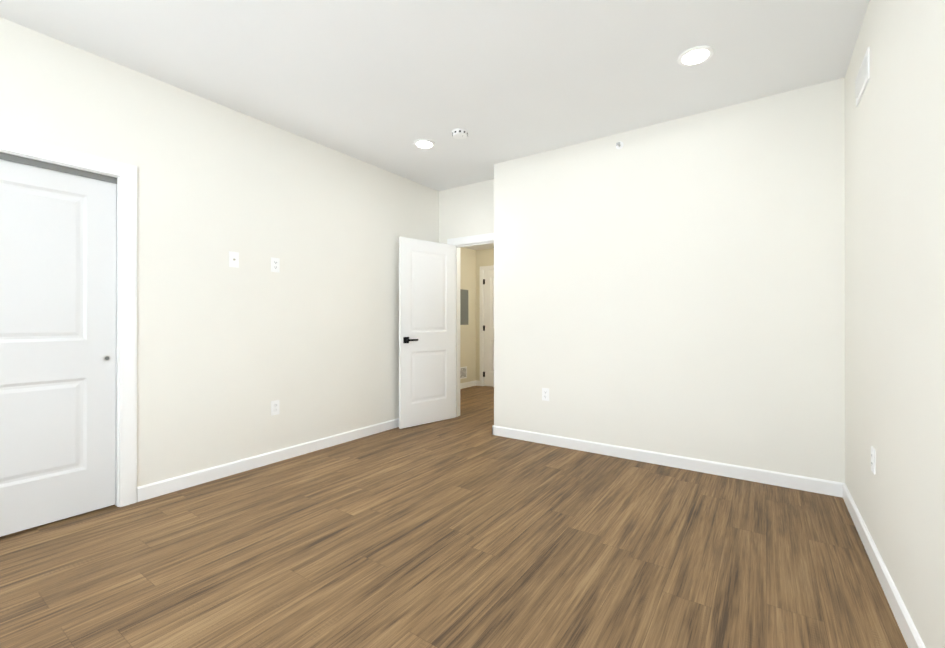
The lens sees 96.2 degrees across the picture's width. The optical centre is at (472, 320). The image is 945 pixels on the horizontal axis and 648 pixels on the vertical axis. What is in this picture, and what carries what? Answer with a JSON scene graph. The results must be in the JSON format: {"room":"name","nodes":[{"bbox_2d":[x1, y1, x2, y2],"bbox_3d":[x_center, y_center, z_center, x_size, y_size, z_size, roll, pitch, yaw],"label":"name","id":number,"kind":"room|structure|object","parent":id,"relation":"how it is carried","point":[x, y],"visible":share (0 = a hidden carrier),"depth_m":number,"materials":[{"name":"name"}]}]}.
{"room":"empty bedroom","nodes":[
{"label":"empty bedroom","id":0,"kind":"room"},
{"bbox_2d":[0,17,438,486],"bbox_3d":[-1.953,-0.216,3.024,0.115,2.720,5.490,0,0,35],"label":"wall","id":1,"kind":"structure","parent":0,"point":[307,336],"depth_m":3.17,"materials":[{"name":"paint"}]},
{"bbox_2d":[0,152,116,536],"bbox_3d":[-2.750,0.131,1.884,0.096,2.022,1.832,0,0,35],"label":"door","id":2,"kind":"structure","parent":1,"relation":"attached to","point":[57,342],"depth_m":2.39,"materials":[{"name":"wood"}]},
{"bbox_2d":[0,133,136,506],"bbox_3d":[-2.736,0.085,1.875,0.133,2.112,2.015,0,0,35],"label":"door frame","id":3,"kind":"structure","parent":1,"relation":"attached to","point":[125,175],"depth_m":2.61,"materials":[{"name":"wood"}]},
{"bbox_2d":[229,251,238,267],"bbox_3d":[-1.777,-0.456,3.164,0.017,0.115,0.070,0,0,35],"label":"outlet","id":4,"kind":"object","parent":1,"relation":"attached to","point":[233,259],"visible":1,"depth_m":3.16,"materials":[{"name":"white plastic"}]},
{"bbox_2d":[137,418,398,501],"bbox_3d":[-1.260,1.099,3.912,0.014,0.092,3.008,0,0,35],"label":"baseboard","id":5,"kind":"structure","parent":1,"relation":"attached to","point":[166,486],"depth_m":3.26,"materials":[{"name":"wood"}]},
{"bbox_2d":[271,400,278,415],"bbox_3d":[-1.596,0.704,3.432,0.008,0.115,0.070,0,0,35],"label":"electrical outlet","id":6,"kind":"object","parent":1,"relation":"attached to","point":[275,407],"visible":1,"depth_m":3.43,"materials":[{"name":"white plastic"}]},
{"bbox_2d":[271,257,279,271],"bbox_3d":[-1.596,-0.451,3.434,0.008,0.115,0.070,0,0,35],"label":"electrical outlet","id":7,"kind":"object","parent":1,"relation":"attached to","point":[275,264],"visible":1,"depth_m":3.43,"materials":[{"name":"white plastic"}]},
{"bbox_2d":[0,0,868,190],"bbox_3d":[-0.724,-1.628,2.106,4.655,0.100,5.605,0,0,35],"label":"ceiling","id":8,"kind":"structure","parent":0,"point":[384,84],"depth_m":2.57,"materials":[{"name":"paint"}]},
{"bbox_2d":[414,139,434,148],"bbox_3d":[-0.428,-1.564,3.776,0.192,0.023,0.192,0,0,35],"label":"recessed light","id":9,"kind":"object","parent":8,"relation":"in","point":[424,143],"visible":1,"depth_m":3.75,"materials":[{"name":"white plastic"}]},
{"bbox_2d":[452,128,467,138],"bbox_3d":[-0.105,-1.555,3.541,0.132,0.042,0.132,0,0,35],"label":"smoke detector","id":10,"kind":"object","parent":8,"relation":"attached to","point":[459,133],"visible":0.96,"depth_m":3.50,"materials":[{"name":"white plastic"}]},
{"bbox_2d":[677,45,713,65],"bbox_3d":[1.327,-1.566,2.525,0.192,0.023,0.192,0,0,35],"label":"recessed light","id":11,"kind":"object","parent":8,"relation":"in","point":[696,55],"visible":1,"depth_m":2.50,"materials":[{"name":"white plastic"}]},
{"bbox_2d":[0,386,907,647],"bbox_3d":[-0.206,1.194,3.126,5.300,0.100,8.150,0,0,35],"label":"floor","id":12,"kind":"structure","parent":0,"point":[466,528],"depth_m":2.03,"materials":[{"name":"brown wood"}]},
{"bbox_2d":[439,179,493,382],"bbox_3d":[0.791,-0.213,5.746,3.470,2.720,2.340,0,0,35],"label":"wall","id":13,"kind":"structure","parent":0,"point":[466,210],"depth_m":5.12,"materials":[{"name":"paint"}]},
{"bbox_2d":[460,366,466,378],"bbox_3d":[-0.200,0.884,7.154,0.007,0.200,0.360,0,0,35],"label":"air vent","id":14,"kind":"object","parent":13,"relation":"in","point":[463,372],"visible":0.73,"depth_m":7.22,"materials":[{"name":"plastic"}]},
{"bbox_2d":[460,289,467,324],"bbox_3d":[-0.181,-0.231,7.173,0.018,0.600,0.380,0,0,35],"label":"breaker panel","id":15,"kind":"object","parent":13,"relation":"attached to","point":[463,307],"visible":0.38,"depth_m":7.21,"materials":[{"name":"grey metal"}]},
{"bbox_2d":[460,380,476,388],"bbox_3d":[-0.529,1.103,6.658,0.030,0.092,2.110,0,0,35],"label":"baseboard","id":16,"kind":"structure","parent":13,"relation":"attached to","point":[472,383],"depth_m":7.32,"materials":[{"name":"wood"}]},
{"bbox_2d":[447,233,493,416],"bbox_3d":[0.126,0.086,4.857,0.933,2.119,0.160,0,0,35],"label":"door frame","id":17,"kind":"structure","parent":13,"relation":"attached to","point":[482,239],"depth_m":5.10,"materials":[{"name":"wood"}]},
{"bbox_2d":[399,237,455,428],"bbox_3d":[-0.488,0.126,4.732,0.764,2.020,0.035,0,0,-43],"label":"door","id":18,"kind":"structure","parent":17,"relation":"attached to","point":[427,320],"depth_m":4.69,"materials":[{"name":"wood"}]},
{"bbox_2d":[403,337,417,342],"bbox_3d":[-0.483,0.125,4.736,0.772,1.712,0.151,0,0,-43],"label":"door handle","id":19,"kind":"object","parent":18,"relation":"attached to","point":[406,339],"depth_m":4.49,"materials":[{"name":"black metal"}]},
{"bbox_2d":[484,270,493,386],"bbox_3d":[0.521,0.130,7.240,0.764,2.020,0.035,0,0,35],"label":"hall door","id":20,"kind":"structure","parent":13,"relation":"in","point":[489,327],"depth_m":7.38,"materials":[{"name":"wood"}]},
{"bbox_2d":[483,279,484,376],"bbox_3d":[0.516,0.129,7.244,0.772,1.712,0.151,0,0,35],"label":"hinges","id":21,"kind":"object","parent":20,"relation":"attached to","point":[483,328],"depth_m":7.43,"materials":[{"name":"black metal"}]},
{"bbox_2d":[464,243,493,249],"bbox_3d":[0.824,-1.302,5.795,3.470,0.100,2.225,0,0,35],"label":"ceiling","id":22,"kind":"structure","parent":0,"point":[485,246],"depth_m":7.25,"materials":[{"name":"paint"}]},
{"bbox_2d":[494,77,844,482],"bbox_3d":[1.453,-0.215,3.707,2.670,2.720,0.490,0,0,35],"label":"wall","id":23,"kind":"structure","parent":0,"point":[675,287],"depth_m":3.26,"materials":[{"name":"paint"}]},
{"bbox_2d":[542,388,548,400],"bbox_3d":[0.678,0.685,3.939,0.070,0.115,0.008,0,0,35],"label":"outlet","id":24,"kind":"object","parent":23,"relation":"attached to","point":[545,394],"visible":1,"depth_m":3.94,"materials":[{"name":"white plastic"}]},
{"bbox_2d":[616,141,622,148],"bbox_3d":[1.224,-1.471,3.544,0.064,0.064,0.042,0,0,35],"label":"sprinkler","id":25,"kind":"object","parent":23,"relation":"attached to","point":[618,146],"visible":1,"depth_m":3.55,"materials":[{"name":"white plastic"}]},
{"bbox_2d":[492,425,840,496],"bbox_3d":[1.287,1.098,3.513,2.644,0.092,0.014,0,0,35],"label":"baseboard","id":26,"kind":"structure","parent":23,"relation":"attached to","point":[815,485],"depth_m":3.26,"materials":[{"name":"wood"}]},
{"bbox_2d":[845,0,944,647],"bbox_3d":[1.143,-0.220,0.812,0.115,2.720,5.605,0,0,35],"label":"wall","id":27,"kind":"structure","parent":0,"point":[895,268],"depth_m":1.61,"materials":[{"name":"paint"}]},
{"bbox_2d":[855,47,869,106],"bbox_3d":[2.045,-1.270,2.229,0.019,0.155,0.340,0,0,35],"label":"air vent","id":28,"kind":"object","parent":27,"relation":"in","point":[862,78],"visible":1,"depth_m":2.18,"materials":[{"name":"white plastic"}]},
{"bbox_2d":[871,446,874,473],"bbox_3d":[1.902,0.662,2.015,0.008,0.115,0.070,0,0,35],"label":"electrical outlet","id":29,"kind":"object","parent":27,"relation":"attached to","point":[872,459],"visible":1,"depth_m":2.00,"materials":[{"name":"white plastic"}]},
{"bbox_2d":[841,483,925,647],"bbox_3d":[0.983,1.094,0.692,0.014,0.092,5.000,0,0,35],"label":"baseboard","id":30,"kind":"structure","parent":27,"relation":"attached to","point":[910,633],"depth_m":1.77,"materials":[{"name":"wood"}]}
]}

